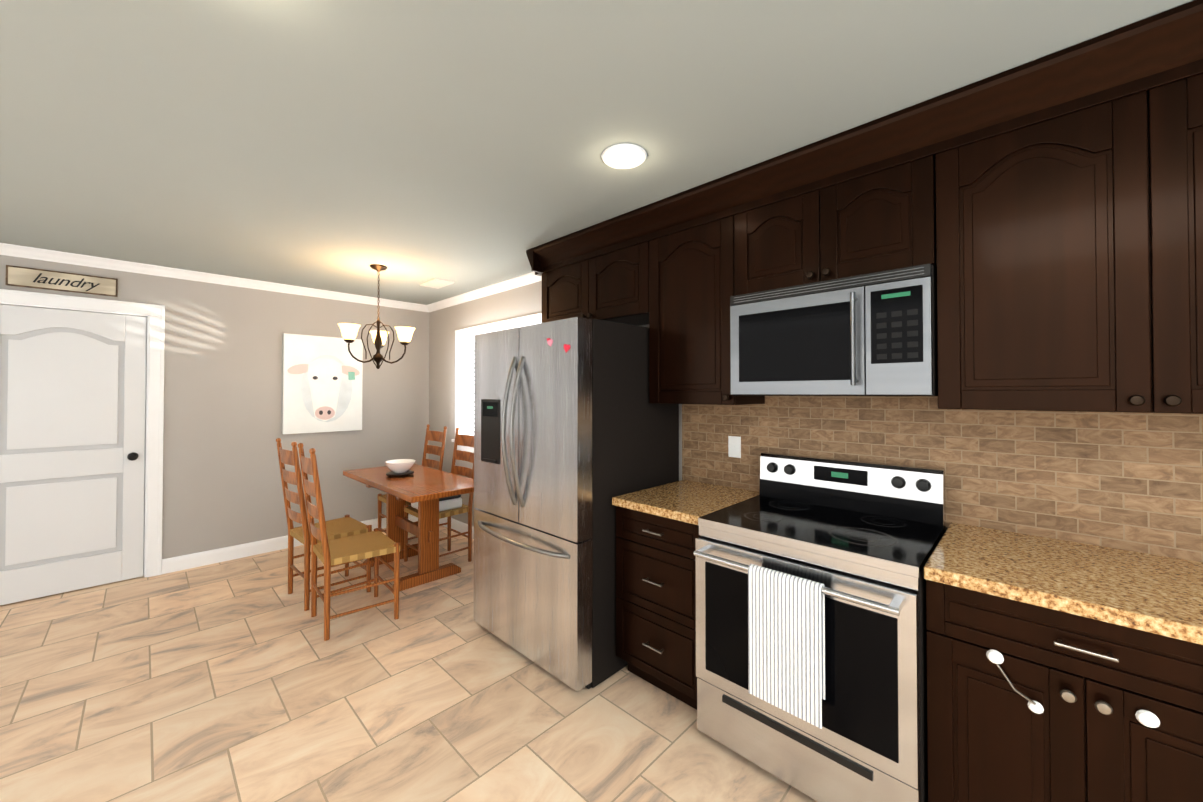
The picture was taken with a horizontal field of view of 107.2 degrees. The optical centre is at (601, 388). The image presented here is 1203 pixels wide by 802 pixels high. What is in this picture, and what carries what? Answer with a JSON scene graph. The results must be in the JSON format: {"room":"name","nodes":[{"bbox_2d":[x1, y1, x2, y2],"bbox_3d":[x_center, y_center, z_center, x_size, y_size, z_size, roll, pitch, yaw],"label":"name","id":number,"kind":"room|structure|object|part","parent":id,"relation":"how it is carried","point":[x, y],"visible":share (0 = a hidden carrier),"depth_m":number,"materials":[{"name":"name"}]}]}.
{"room":"kitchen","nodes":[
{"label":"kitchen","id":0,"kind":"room"},
{"bbox_2d":[0,255,428,558],"bbox_3d":[-3.629,0.257,3.494,0.120,2.440,4.840,-1,-1,44],"label":"wall","id":1,"kind":"structure","parent":0,"point":[223,393],"depth_m":3.93,"materials":[{"name":"paint"}]},
{"bbox_2d":[5,265,117,296],"bbox_3d":[-3.846,-0.762,3.181,0.017,0.136,0.510,-1,-1,44],"label":"sign","id":2,"kind":"object","parent":1,"relation":"attached to","point":[19,276],"visible":1,"depth_m":3.16,"materials":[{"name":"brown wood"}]},
{"bbox_2d":[0,304,146,605],"bbox_3d":[-3.847,0.451,3.180,0.104,2.029,0.803,-1,-1,44],"label":"door","id":3,"kind":"structure","parent":1,"relation":"in","point":[72,429],"depth_m":3.21,"materials":[{"name":"white wood"}]},
{"bbox_2d":[0,289,164,576],"bbox_3d":[-3.882,0.405,3.215,0.142,2.137,1.004,-1,-1,44],"label":"door frame","id":4,"kind":"structure","parent":1,"relation":"attached to","point":[154,314],"depth_m":3.48,"materials":[{"name":"white wood"}]},
{"bbox_2d":[0,243,427,311],"bbox_3d":[-3.533,-0.927,3.478,0.060,0.070,4.510,-1,-1,44],"label":"crown molding","id":5,"kind":"structure","parent":1,"relation":"attached to","point":[6,249],"depth_m":3.61,"materials":[{"name":"white wood"}]},
{"bbox_2d":[162,514,417,573],"bbox_3d":[-2.750,1.429,4.290,0.014,0.115,2.132,-1,-1,44],"label":"baseboard","id":6,"kind":"structure","parent":1,"relation":"attached to","point":[184,562],"depth_m":3.83,"materials":[{"name":"white wood"}]},
{"bbox_2d":[282,333,362,433],"bbox_3d":[-2.704,-0.038,4.335,0.041,0.930,0.670,-1,-1,44],"label":"framed picture","id":7,"kind":"object","parent":1,"relation":"attached to","point":[322,382],"visible":1,"depth_m":4.30},
{"bbox_2d":[0,521,816,801],"bbox_3d":[-0.856,1.494,0.793,7.840,0.100,4.840,-1,-1,44],"label":"floor","id":8,"kind":"structure","parent":0,"point":[238,680],"depth_m":2.03,"materials":[{"name":"tile"}]},
{"bbox_2d":[276,438,371,610],"bbox_3d":[-1.996,0.912,3.185,0.458,1.122,0.497,-1,-1,41],"label":"chair","id":9,"kind":"object","parent":8,"relation":"on","point":[347,525],"visible":0.92,"depth_m":3.08,"materials":[{"name":"brown wood"}]},
{"bbox_2d":[298,443,399,640],"bbox_3d":[-1.619,0.908,2.833,0.497,1.122,0.458,1,-1,-43],"label":"chair","id":10,"kind":"object","parent":8,"relation":"on","point":[376,543],"visible":1,"depth_m":2.77,"materials":[{"name":"brown wood"}]},
{"bbox_2d":[343,464,473,591],"bbox_3d":[-1.548,1.101,3.619,1.440,0.755,0.610,-1,-1,44],"label":"table","id":11,"kind":"object","parent":8,"relation":"on","point":[426,488],"visible":0.75,"depth_m":3.42,"materials":[{"name":"brown wood"}]},
{"bbox_2d":[385,459,415,476],"bbox_3d":[-1.666,0.664,3.676,0.234,0.120,0.234,-1,-1,44],"label":"bowl","id":12,"kind":"object","parent":11,"relation":"on","point":[399,467],"visible":1,"depth_m":3.62,"materials":[{"name":"ceramic"}]},
{"bbox_2d":[378,424,446,539],"bbox_3d":[-1.802,0.926,4.251,0.458,1.122,0.497,-1,-1,44],"label":"chair","id":13,"kind":"object","parent":8,"relation":"on","point":[438,436],"visible":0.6,"depth_m":4.36,"materials":[{"name":"brown wood"}]},
{"bbox_2d":[404,427,473,561],"bbox_3d":[-1.364,0.920,3.827,0.458,1.122,0.497,-1,-1,44],"label":"chair","id":14,"kind":"object","parent":8,"relation":"on","point":[464,440],"visible":0.62,"depth_m":3.82,"materials":[{"name":"brown wood"}]},
{"bbox_2d":[411,495,461,511],"bbox_3d":[-1.406,0.900,3.783,0.330,0.235,0.310,-1,-1,44],"label":"seat","id":15,"kind":"object","parent":14,"relation":"on","point":[450,502],"visible":0.1,"depth_m":3.70,"materials":[{"name":"plastic"}]},
{"bbox_2d":[474,317,678,691],"bbox_3d":[-0.188,0.565,2.672,0.934,1.804,0.916,-1,-1,44],"label":"refrigerator","id":16,"kind":"object","parent":8,"relation":"on","point":[575,431],"visible":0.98,"depth_m":2.28,"materials":[{"name":"silver metal"}]},
{"bbox_2d":[616,506,700,709],"bbox_3d":[0.468,1.025,2.284,0.506,0.876,0.617,-1,-1,44],"label":"base cabinet","id":17,"kind":"object","parent":8,"relation":"on","point":[656,560],"depth_m":2.06,"materials":[{"name":"brown wood"}]},
{"bbox_2d":[612,480,1202,644],"bbox_3d":[1.291,0.557,1.466,2.835,0.040,0.638,-1,-1,44],"label":"countertop","id":18,"kind":"structure","parent":17,"relation":"on","point":[1156,594],"depth_m":1.30,"materials":[{"name":"beige stone"}]},
{"bbox_2d":[693,452,947,801],"bbox_3d":[0.866,0.891,1.780,0.756,1.130,0.736,-1,-1,44],"label":"stove","id":19,"kind":"object","parent":8,"relation":"on","point":[860,540],"visible":0.81,"depth_m":1.57,"materials":[{"name":"silver metal"}]},
{"bbox_2d":[748,564,824,728],"bbox_3d":[0.626,0.861,1.516,0.245,0.454,0.038,-1,-1,44],"label":"towel","id":20,"kind":"object","parent":19,"relation":"hanging from","point":[786,642],"visible":0.92,"depth_m":1.49,"materials":[{"name":"white fabric"}]},
{"bbox_2d":[926,580,1202,801],"bbox_3d":[1.461,1.013,1.322,0.717,0.876,0.617,-1,-1,44],"label":"base cabinet","id":21,"kind":"object","parent":8,"relation":"on","point":[1026,702],"depth_m":1.16,"materials":[{"name":"brown wood"}]},
{"bbox_2d":[429,281,681,526],"bbox_3d":[0.829,0.244,2.462,7.720,2.440,0.120,-1,-1,44],"label":"wall","id":22,"kind":"structure","parent":0,"point":[447,322],"depth_m":4.71,"materials":[{"name":"paint"}]},
{"bbox_2d":[439,517,473,538],"bbox_3d":[-1.082,1.428,4.205,2.529,0.115,0.014,-1,-1,44],"label":"baseboard","id":23,"kind":"structure","parent":22,"relation":"attached to","point":[459,526],"depth_m":4.59,"materials":[{"name":"white wood"}]},
{"bbox_2d":[424,272,541,311],"bbox_3d":[-1.048,-0.919,4.168,2.530,0.070,0.060,-1,-1,44],"label":"crown molding","id":24,"kind":"structure","parent":22,"relation":"attached to","point":[529,278],"depth_m":4.20,"materials":[{"name":"white wood"}]},
{"bbox_2d":[451,313,541,452],"bbox_3d":[-0.893,0.011,4.101,1.720,1.247,0.165,-1,-1,44],"label":"window","id":25,"kind":"structure","parent":22,"relation":"in","point":[460,348],"depth_m":4.60,"materials":[{"name":"white wood"}]},
{"bbox_2d":[463,337,474,434],"bbox_3d":[-0.891,0.000,4.103,1.486,1.030,0.050,-1,-1,44],"label":"window blinds","id":26,"kind":"object","parent":25,"relation":"attached to","point":[468,341],"visible":0.15,"depth_m":4.54,"materials":[{"name":"white plastic"}]},
{"bbox_3d":[-0.842,0.000,4.154,1.488,1.028,0.006,-1,-1,44],"label":"glowing window glass","id":27,"kind":"part","parent":25,"relation":"part of","materials":[{"name":"white glass"}]},
{"bbox_2d":[538,208,649,325],"bbox_3d":[0.038,-0.692,2.913,0.951,0.553,0.343,-1,-1,44],"label":"upper cabinet","id":28,"kind":"object","parent":22,"relation":"attached to","point":[603,273],"depth_m":2.70,"materials":[{"name":"brown wood"}]},
{"bbox_2d":[646,176,764,404],"bbox_3d":[0.563,-0.445,2.401,0.506,1.058,0.343,-1,-1,44],"label":"upper cabinet","id":29,"kind":"object","parent":22,"relation":"attached to","point":[692,236],"depth_m":2.25,"materials":[{"name":"brown wood"}]},
{"bbox_2d":[734,104,937,295],"bbox_3d":[1.022,-0.707,1.960,0.765,0.546,0.343,-1,-1,44],"label":"upper cabinet","id":30,"kind":"object","parent":22,"relation":"attached to","point":[866,201],"depth_m":1.76,"materials":[{"name":"brown wood"}]},
{"bbox_2d":[730,263,937,395],"bbox_3d":[0.985,-0.198,1.916,0.758,0.462,0.432,-1,-1,44],"label":"microwave","id":31,"kind":"object","parent":30,"relation":"attached to","point":[872,334],"visible":1,"depth_m":1.73,"materials":[{"name":"silver metal"}]},
{"bbox_2d":[682,396,1202,561],"bbox_3d":[1.514,0.050,1.710,2.845,1.090,0.010,-1,-1,44],"label":"tile backsplash","id":32,"kind":"structure","parent":22,"relation":"attached to","point":[1129,481],"depth_m":1.67,"materials":[{"name":"stone"}]},
{"bbox_2d":[728,436,740,457],"bbox_3d":[0.732,0.324,2.447,0.072,0.116,0.014,-1,-1,44],"label":"switch plate","id":33,"kind":"object","parent":32,"relation":"attached to","point":[734,446],"visible":1,"depth_m":2.45,"materials":[{"name":"white plastic"}]},
{"bbox_2d":[936,4,1202,413],"bbox_3d":[1.668,-0.459,1.332,1.027,1.058,0.343,-1,-1,44],"label":"upper cabinet","id":34,"kind":"object","parent":22,"relation":"attached to","point":[1044,216],"depth_m":1.32,"materials":[{"name":"brown wood"}]},
{"bbox_2d":[0,0,1193,304],"bbox_3d":[-0.856,-1.046,0.825,7.840,0.100,4.840,-1,-1,44],"label":"ceiling","id":35,"kind":"structure","parent":0,"point":[342,146],"depth_m":1.57,"materials":[{"name":"paint"}]},
{"bbox_2d":[338,264,414,368],"bbox_3d":[-1.802,-0.555,3.489,0.529,0.814,0.507,-1,-1,44],"label":"chandelier","id":36,"kind":"object","parent":35,"relation":"hanging from","point":[349,331],"visible":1,"depth_m":3.47,"materials":[{"name":"frosted white glass"},{"name":"dark bronze"}]},
{"bbox_2d":[420,278,454,288],"bbox_3d":[-1.494,-0.947,4.031,0.320,0.018,0.180,-1,-1,44],"label":"ceiling vent","id":37,"kind":"object","parent":35,"relation":"in","point":[437,283],"visible":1,"depth_m":3.98,"materials":[{"name":"white metal"}]},
{"bbox_2d":[601,143,646,168],"bbox_3d":[0.096,-0.977,1.879,0.194,0.010,0.194,-1,-1,44],"label":"recessed light","id":38,"kind":"object","parent":35,"relation":"in","point":[623,156],"visible":0.98,"depth_m":1.87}
]}

